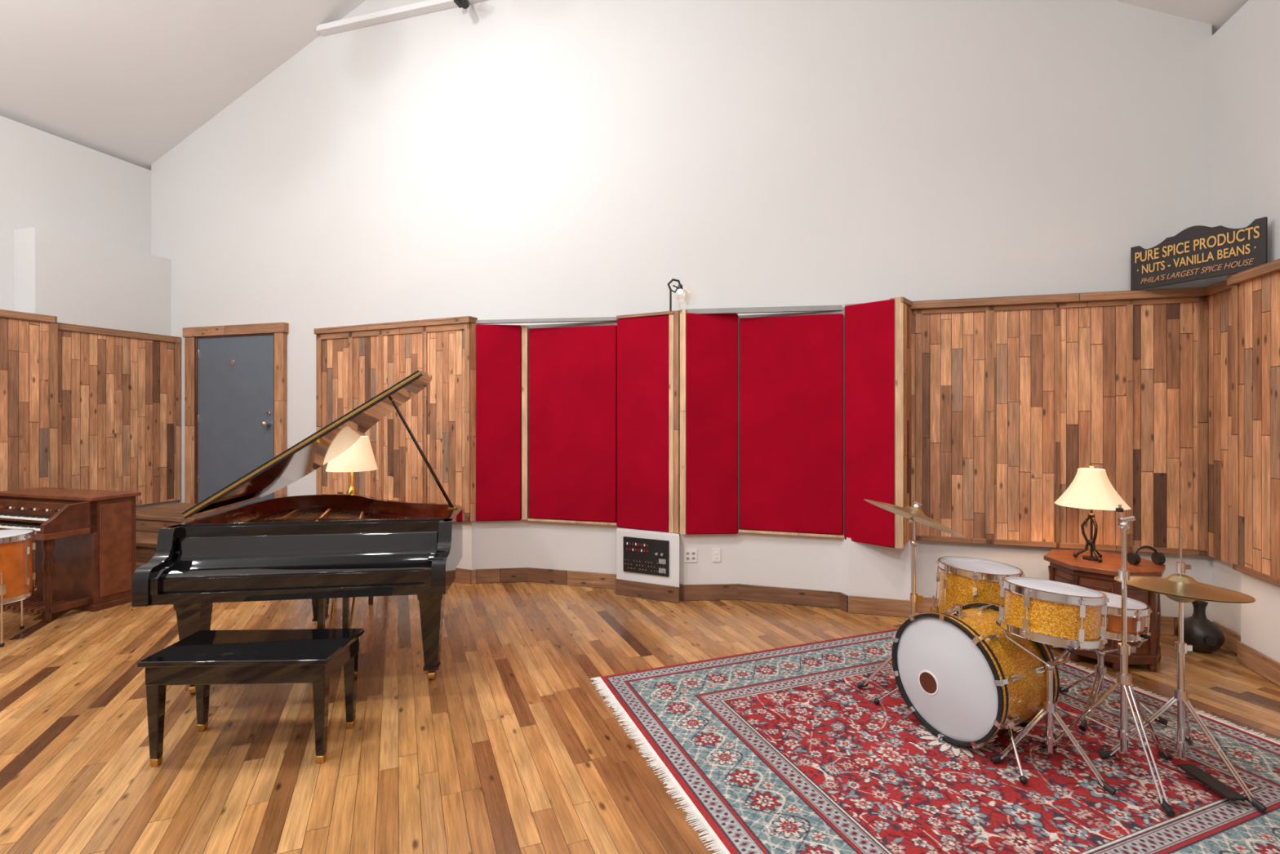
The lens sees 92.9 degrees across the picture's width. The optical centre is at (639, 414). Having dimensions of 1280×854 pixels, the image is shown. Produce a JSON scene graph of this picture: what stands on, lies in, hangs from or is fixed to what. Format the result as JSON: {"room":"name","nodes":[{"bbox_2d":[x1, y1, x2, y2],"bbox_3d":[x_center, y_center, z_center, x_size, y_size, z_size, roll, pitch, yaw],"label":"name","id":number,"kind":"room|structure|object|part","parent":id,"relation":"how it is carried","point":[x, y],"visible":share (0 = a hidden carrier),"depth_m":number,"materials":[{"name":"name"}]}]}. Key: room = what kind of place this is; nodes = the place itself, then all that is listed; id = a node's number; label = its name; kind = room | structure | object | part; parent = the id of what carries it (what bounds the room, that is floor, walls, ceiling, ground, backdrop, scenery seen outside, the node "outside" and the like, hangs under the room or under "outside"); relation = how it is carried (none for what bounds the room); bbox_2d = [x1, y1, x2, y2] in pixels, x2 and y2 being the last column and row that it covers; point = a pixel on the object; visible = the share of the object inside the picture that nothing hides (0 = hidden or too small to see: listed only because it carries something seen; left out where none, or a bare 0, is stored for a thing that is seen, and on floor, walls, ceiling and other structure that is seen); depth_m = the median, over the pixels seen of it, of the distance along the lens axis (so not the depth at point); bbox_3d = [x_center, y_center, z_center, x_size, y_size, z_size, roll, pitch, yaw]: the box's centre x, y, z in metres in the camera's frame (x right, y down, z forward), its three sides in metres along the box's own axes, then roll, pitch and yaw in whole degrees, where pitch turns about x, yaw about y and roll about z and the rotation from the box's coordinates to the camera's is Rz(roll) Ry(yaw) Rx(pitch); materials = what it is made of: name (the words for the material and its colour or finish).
{"room":"studio","nodes":[
{"label":"studio","id":0,"kind":"room"},
{"bbox_2d":[0,115,151,311],"bbox_3d":[-7.149,-0.665,3.246,0.150,4.530,8.800,0,0,16],"label":"wall","id":1,"kind":"structure","parent":0,"point":[48,181],"depth_m":6.46,"materials":[{"name":"paint"}]},
{"bbox_2d":[13,226,177,508],"bbox_3d":[-6.851,-0.120,3.209,0.438,3.440,8.398,0,0,16],"label":"wall","id":2,"kind":"structure","parent":0,"point":[72,279],"depth_m":6.41,"materials":[{"name":"paint"}]},
{"bbox_2d":[0,316,48,491],"bbox_3d":[-6.759,0.055,2.583,0.085,1.890,7.050,0,0,16],"label":"wood wall panel","id":3,"kind":"object","parent":2,"relation":"attached to","point":[24,344],"visible":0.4,"depth_m":5.71,"materials":[{"name":"brown wood"}]},
{"bbox_2d":[0,309,181,500],"bbox_3d":[-6.619,0.020,3.189,0.210,1.960,8.290,0,0,16],"label":"trim","id":4,"kind":"structure","parent":2,"relation":"attached to","point":[53,326],"depth_m":5.95,"materials":[{"name":"brown wood"}]},
{"bbox_2d":[57,329,174,505],"bbox_3d":[-5.606,0.080,6.565,0.035,1.840,1.240,0,0,16],"label":"wood wall panel","id":5,"kind":"object","parent":2,"relation":"attached to","point":[116,394],"visible":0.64,"depth_m":6.51,"materials":[{"name":"brown wood"}]},
{"bbox_2d":[0,0,1248,170],"bbox_3d":[-2.096,-4.083,1.750,10.690,2.733,8.800,0,0,16],"label":"ceiling","id":6,"kind":"structure","parent":0,"point":[129,81],"depth_m":6.11,"materials":[{"name":"paint"}]},
{"bbox_2d":[0,582,1279,853],"bbox_3d":[-2.096,1.660,1.750,10.690,0.120,8.800,0,0,16],"label":"floor","id":7,"kind":"structure","parent":0,"point":[512,747],"depth_m":3.12,"materials":[{"name":"brown wood"}]},
{"bbox_2d":[0,528,36,646],"bbox_3d":[-4.600,1.224,4.305,0.472,0.749,0.482,0,0,0],"label":"tom drum","id":8,"kind":"object","parent":7,"relation":"on","point":[17,575],"visible":1,"depth_m":4.29,"materials":[{"name":"orange wood"}]},
{"bbox_2d":[0,487,141,622],"bbox_3d":[-5.014,1.135,5.123,1.240,0.930,0.680,0,0,17],"label":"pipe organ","id":9,"kind":"object","parent":7,"relation":"on","point":[86,539],"visible":0.97,"depth_m":5.01,"materials":[{"name":"brown wood"}]},
{"bbox_2d":[136,502,237,568],"bbox_3d":[-4.795,1.315,6.231,1.670,0.570,1.400,0,0,16],"label":"wooden steps","id":10,"kind":"structure","parent":7,"relation":"on","point":[149,520],"depth_m":6.19,"materials":[{"name":"brown wood"}]},
{"bbox_2d":[137,628,364,766],"bbox_3d":[-1.845,1.355,2.945,0.840,0.490,0.410,0,0,-2],"label":"piano bench","id":11,"kind":"object","parent":7,"relation":"on","point":[202,659],"visible":1,"depth_m":2.79,"materials":[{"name":"black paint"}]},
{"bbox_2d":[132,369,462,693],"bbox_3d":[-1.992,0.660,4.106,1.599,1.879,1.684,0,0,-8],"label":"grand piano","id":12,"kind":"object","parent":7,"relation":"on","point":[319,548],"visible":0.95,"depth_m":3.53,"materials":[{"name":"black paint"}]},
{"bbox_3d":[-2.134,0.172,4.319,1.617,0.070,1.223,-34,4,-7],"label":"lid","id":13,"kind":"part","parent":12,"relation":"part of","materials":[{"name":"black wood"}]},
{"bbox_2d":[368,596,373,604],"bbox_3d":[-2.500,1.235,5.280,0.560,0.730,0.400,0,0,0],"label":"side table","id":14,"kind":"object","parent":7,"relation":"on","point":[370,598],"visible":0.09,"depth_m":5.11,"materials":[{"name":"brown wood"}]},
{"bbox_2d":[325,435,377,494],"bbox_3d":[-2.500,0.514,5.280,0.410,0.708,0.410,0,0,0],"label":"table lamp","id":15,"kind":"object","parent":14,"relation":"on","point":[359,457],"visible":0.59,"depth_m":5.16,"materials":[{"name":"beige fabric"}]},
{"bbox_3d":[-2.500,0.320,5.280,0.410,0.320,0.410,0,0,0],"label":"lamp shade","id":16,"kind":"part","parent":15,"relation":"part of","materials":[{"name":"fabric"}]},
{"bbox_2d":[590,628,1279,853],"bbox_3d":[1.548,1.595,2.994,2.992,0.007,2.605,0,0,-21],"label":"rug","id":17,"kind":"object","parent":7,"relation":"on","point":[780,750],"visible":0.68,"depth_m":2.71,"materials":[{"name":"fabric"}]},
{"bbox_2d":[856,498,964,688],"bbox_3d":[1.531,1.035,3.447,0.545,1.107,0.572,0,0,0],"label":"crash cymbal","id":18,"kind":"object","parent":17,"relation":"on","point":[913,513],"visible":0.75,"depth_m":3.46,"materials":[{"name":"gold metal"}]},
{"bbox_2d":[873,601,1059,783],"bbox_3d":[1.802,1.273,3.131,0.767,0.654,0.831,0,0,-26],"label":"bass drum","id":19,"kind":"object","parent":17,"relation":"on","point":[956,670],"visible":0.95,"depth_m":2.91,"materials":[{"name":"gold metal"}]},
{"bbox_2d":[929,555,1025,613],"bbox_3d":[1.976,1.229,3.554,0.468,0.719,0.459,0,0,0],"label":"tom drum","id":20,"kind":"object","parent":17,"relation":"on","point":[964,580],"visible":0.31,"depth_m":3.47,"materials":[{"name":"gold metal"}]},
{"bbox_2d":[990,576,1116,795],"bbox_3d":[1.838,1.175,2.754,0.475,0.827,0.458,0,0,0],"label":"tom drum","id":21,"kind":"object","parent":17,"relation":"on","point":[1057,614],"visible":1,"depth_m":2.66,"materials":[{"name":"gold metal"}]},
{"bbox_2d":[1040,504,1175,816],"bbox_3d":[2.176,0.994,2.652,0.536,1.189,0.514,0,0,0],"label":"cymbal stand","id":22,"kind":"object","parent":17,"relation":"on","point":[1123,677],"visible":0.97,"depth_m":2.69,"materials":[{"name":"silver metal"}]},
{"bbox_2d":[1059,590,1167,730],"bbox_3d":[2.456,1.273,3.259,0.489,0.631,0.477,0,0,0],"label":"snare drum","id":23,"kind":"object","parent":17,"relation":"on","point":[1139,612],"visible":0.47,"depth_m":3.10,"materials":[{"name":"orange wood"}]},
{"bbox_2d":[1098,528,1266,812],"bbox_3d":[2.389,1.049,2.686,0.532,1.078,0.537,0,0,0],"label":"hi-hat","id":24,"kind":"object","parent":17,"relation":"on","point":[1180,588],"visible":0.99,"depth_m":2.68,"materials":[{"name":"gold metal"}]},
{"bbox_2d":[1044,549,1165,671],"bbox_3d":[3.090,1.285,4.060,0.619,0.630,0.619,0,0,0],"label":"side table","id":25,"kind":"object","parent":7,"relation":"on","point":[1064,567],"visible":0.33,"depth_m":3.86,"materials":[{"name":"brown wood"}]},
{"bbox_2d":[1054,464,1131,562],"bbox_3d":[3.030,0.651,4.080,0.403,0.633,0.403,0,0,24],"label":"table lamp","id":26,"kind":"object","parent":25,"relation":"on","point":[1091,489],"visible":0.98,"depth_m":4.01,"materials":[{"name":"fabric"}]},
{"bbox_3d":[3.030,0.472,4.080,0.420,0.275,0.420,0,0,0],"label":"lamp shade","id":27,"kind":"part","parent":26,"relation":"part of","materials":[{"name":"fabric"}]},
{"bbox_2d":[1127,545,1165,564],"bbox_3d":[3.270,0.905,3.930,0.190,0.121,0.076,0,0,0],"label":"headphones","id":28,"kind":"object","parent":25,"relation":"on","point":[1134,557],"visible":1,"depth_m":3.92,"materials":[{"name":"black plastic"}]},
{"bbox_2d":[1174,600,1225,653],"bbox_3d":[3.802,1.434,4.124,0.250,0.330,0.263,0,0,-20],"label":"clay vase","id":29,"kind":"object","parent":7,"relation":"on","point":[1205,636],"visible":0.88,"depth_m":4.07,"materials":[{"name":"black ceramic"}]},
{"bbox_2d":[151,0,1212,622],"bbox_3d":[-0.868,-1.850,5.896,10.390,6.900,0.150,0,0,16],"label":"wall","id":30,"kind":"structure","parent":0,"point":[489,159],"depth_m":5.43,"materials":[{"name":"paint"}]},
{"bbox_2d":[197,334,273,506],"bbox_3d":[-4.590,0.070,6.851,1.130,1.920,0.129,0,0,16],"label":"door","id":31,"kind":"structure","parent":30,"relation":"in","point":[235,374],"depth_m":6.89,"materials":[{"name":"grey paint"}]},
{"bbox_2d":[182,322,288,503],"bbox_3d":[-4.595,0.010,6.885,1.480,2.040,0.068,0,0,16],"label":"trim","id":32,"kind":"structure","parent":30,"relation":"attached to","point":[279,331],"depth_m":6.93,"materials":[{"name":"brown wood"}]},
{"bbox_2d":[314,315,477,521],"bbox_3d":[-2.513,0.040,6.132,2.067,1.920,0.120,0,0,24],"label":"trim","id":33,"kind":"structure","parent":30,"relation":"attached to","point":[455,323],"depth_m":5.95,"materials":[{"name":"brown wood"}]},
{"bbox_2d":[321,323,478,521],"bbox_3d":[-2.504,0.070,6.120,2.073,1.860,0.085,0,0,22],"label":"wood wall panel","id":34,"kind":"object","parent":30,"relation":"attached to","point":[402,353],"visible":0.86,"depth_m":6.00,"materials":[{"name":"brown wood"}]},
{"bbox_2d":[315,0,487,35],"bbox_3d":[-0.923,-4.120,5.781,5.250,0.060,0.098,0,0,16],"label":"track light","id":35,"kind":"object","parent":30,"relation":"attached to","point":[427,6],"depth_m":6.26,"materials":[{"name":"paint"}]},
{"bbox_2d":[453,0,470,8],"bbox_3d":[-1.718,-4.006,5.873,0.172,0.268,0.220,0,0,0],"label":"bracket","id":36,"kind":"object","parent":30,"relation":"attached to","point":[464,4],"visible":1,"depth_m":5.80,"materials":[{"name":"black metal"}]},
{"bbox_2d":[475,324,521,520],"bbox_3d":[-1.341,0.077,5.771,0.420,1.855,0.050,0,0,-7],"label":"acoustic panel","id":37,"kind":"object","parent":30,"relation":"attached to","point":[498,347],"visible":1,"depth_m":5.75,"materials":[{"name":"red fabric"}]},
{"bbox_2d":[528,324,617,522],"bbox_3d":[-0.632,0.083,5.683,0.872,1.805,0.050,0,0,16],"label":"acoustic panel","id":38,"kind":"object","parent":30,"relation":"attached to","point":[573,370],"visible":1,"depth_m":5.65,"materials":[{"name":"red fabric"}]},
{"bbox_2d":[617,315,668,532],"bbox_3d":[0.029,0.077,5.438,0.528,1.895,0.050,0,0,28],"label":"acoustic panel","id":39,"kind":"object","parent":30,"relation":"attached to","point":[642,343],"visible":0.96,"depth_m":5.42,"materials":[{"name":"red fabric"}]},
{"bbox_2d":[622,536,669,576],"bbox_3d":[0.048,1.232,5.291,0.435,0.305,0.024,0,0,26],"label":"wall panel","id":40,"kind":"object","parent":30,"relation":"attached to","point":[640,555],"visible":1,"depth_m":5.29,"materials":[{"name":"black plastic"}]},
{"bbox_2d":[615,578,679,603],"bbox_3d":[0.058,1.532,5.290,0.604,0.134,0.018,0,0,26],"label":"baseboard","id":41,"kind":"structure","parent":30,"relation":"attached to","point":[623,587],"depth_m":5.28,"materials":[{"name":"brown wood"}]},
{"bbox_2d":[616,528,679,586],"bbox_3d":[0.063,1.314,5.350,0.545,0.572,0.358,0,0,0],"label":"box","id":42,"kind":"object","parent":30,"relation":"attached to","point":[673,580],"depth_m":5.29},
{"bbox_2d":[478,310,844,535],"bbox_3d":[-0.680,0.069,5.645,5.560,1.858,1.870,0,0,0],"label":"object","id":43,"kind":"object","parent":30,"relation":"attached to","point":[600,323],"depth_m":5.27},
{"bbox_2d":[475,302,863,324],"bbox_3d":[0.291,-0.884,5.354,3.774,0.042,0.225,0,0,16],"label":"trim","id":44,"kind":"structure","parent":30,"relation":"attached to","point":[815,308],"depth_m":5.17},
{"bbox_2d":[667,278,683,311],"bbox_3d":[0.304,-1.030,5.360,0.149,0.339,0.080,0,0,0],"label":"lamp","id":45,"kind":"object","parent":30,"relation":"on","point":[679,287],"visible":0.98,"depth_m":5.35,"materials":[{"name":"grey metal"}]},
{"bbox_2d":[456,518,911,599],"bbox_3d":[-0.645,1.300,5.690,5.630,0.600,1.780,0,0,0],"label":"wall","id":46,"kind":"object","parent":30,"relation":"attached to","point":[847,566],"depth_m":5.25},
{"bbox_2d":[684,548,697,562],"bbox_3d":[0.436,1.215,5.243,0.110,0.110,0.010,0,0,-4],"label":"wall outlet","id":47,"kind":"object","parent":30,"relation":"attached to","point":[690,555],"visible":1,"depth_m":5.24,"materials":[{"name":"white plastic"}]},
{"bbox_2d":[685,312,737,534],"bbox_3d":[0.617,0.077,5.230,0.454,1.895,0.050,0,0,-4],"label":"acoustic panel","id":48,"kind":"object","parent":30,"relation":"attached to","point":[711,340],"visible":1,"depth_m":5.21,"materials":[{"name":"red fabric"}]},
{"bbox_2d":[711,548,720,561],"bbox_3d":[0.659,1.215,5.257,0.072,0.110,0.010,0,0,-4],"label":"wall outlet","id":49,"kind":"object","parent":30,"relation":"attached to","point":[716,553],"visible":1,"depth_m":5.25,"materials":[{"name":"white plastic"}]},
{"bbox_2d":[521,297,911,548],"bbox_3d":[0.502,0.062,5.250,3.455,1.925,0.300,0,0,17],"label":"trim","id":50,"kind":"structure","parent":30,"relation":"attached to","point":[677,319],"depth_m":5.21,"materials":[{"name":"brown wood"}]},
{"bbox_2d":[739,313,843,534],"bbox_3d":[1.266,0.077,5.118,0.845,1.815,0.050,0,0,17],"label":"acoustic panel","id":51,"kind":"object","parent":30,"relation":"attached to","point":[791,367],"visible":1,"depth_m":5.09,"materials":[{"name":"red fabric"}]},
{"bbox_2d":[453,567,1209,635],"bbox_3d":[0.268,1.532,5.333,7.851,0.134,0.307,0,0,17],"label":"baseboard","id":52,"kind":"structure","parent":30,"relation":"attached to","point":[852,604],"depth_m":5.23,"materials":[{"name":"brown wood"}]},
{"bbox_2d":[844,298,894,547],"bbox_3d":[1.828,0.068,4.831,0.050,1.915,0.421,0,0,-42],"label":"acoustic panel","id":53,"kind":"object","parent":30,"relation":"attached to","point":[869,327],"visible":0.96,"depth_m":4.81,"materials":[{"name":"red fabric"}]},
{"bbox_2d":[911,302,1197,549],"bbox_3d":[3.089,0.080,4.617,1.985,1.840,0.045,0,0,16],"label":"wood wall panel","id":54,"kind":"object","parent":30,"relation":"attached to","point":[1093,340],"visible":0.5,"depth_m":4.58,"materials":[{"name":"brown wood"}]},
{"bbox_2d":[909,286,1211,555],"bbox_3d":[3.080,0.050,4.596,1.980,1.900,0.098,0,0,16],"label":"trim","id":55,"kind":"structure","parent":30,"relation":"attached to","point":[988,305],"depth_m":4.56,"materials":[{"name":"brown wood"}]},
{"bbox_2d":[1212,0,1279,634],"bbox_3d":[2.957,-0.555,0.253,0.150,4.310,8.800,0,0,16],"label":"wall","id":56,"kind":"structure","parent":0,"point":[1246,49],"depth_m":4.02,"materials":[{"name":"paint"}]},
{"bbox_2d":[1130,217,1267,290],"bbox_3d":[3.720,-1.084,4.088,0.025,0.364,0.743,0,0,-22],"label":"shop sign","id":57,"kind":"object","parent":56,"relation":"attached to","point":[1197,252],"visible":1,"depth_m":4.05,"materials":[{"name":"black wood"}]},
{"bbox_2d":[1208,288,1231,564],"bbox_3d":[3.994,0.080,4.115,0.045,1.840,0.395,0,0,16],"label":"wood wall panel","id":58,"kind":"object","parent":56,"relation":"attached to","point":[1220,304],"visible":0.57,"depth_m":4.18,"materials":[{"name":"brown wood"}]},
{"bbox_2d":[1203,258,1279,586],"bbox_3d":[3.231,0.050,1.710,0.148,1.900,5.450,0,0,16],"label":"trim","id":59,"kind":"structure","parent":56,"relation":"attached to","point":[1233,281],"depth_m":3.91,"materials":[{"name":"brown wood"}]},
{"bbox_2d":[1212,621,1279,686],"bbox_3d":[3.221,1.532,1.719,0.098,0.134,5.461,0,0,17],"label":"baseboard","id":60,"kind":"structure","parent":56,"relation":"attached to","point":[1258,662],"depth_m":3.80,"materials":[{"name":"brown wood"}]},
{"bbox_2d":[1238,271,1279,578],"bbox_3d":[3.188,0.080,1.509,0.100,1.840,5.040,0,0,16],"label":"wood wall panel","id":61,"kind":"object","parent":56,"relation":"attached to","point":[1259,299],"visible":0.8,"depth_m":3.73,"materials":[{"name":"brown wood"}]},
{"bbox_2d":[1240,572,1279,662],"bbox_3d":[3.206,1.301,1.504,0.077,0.598,5.040,0,0,16],"label":"wall","id":62,"kind":"structure","parent":0,"point":[1260,619],"depth_m":3.75,"materials":[{"name":"paint"}]}
]}

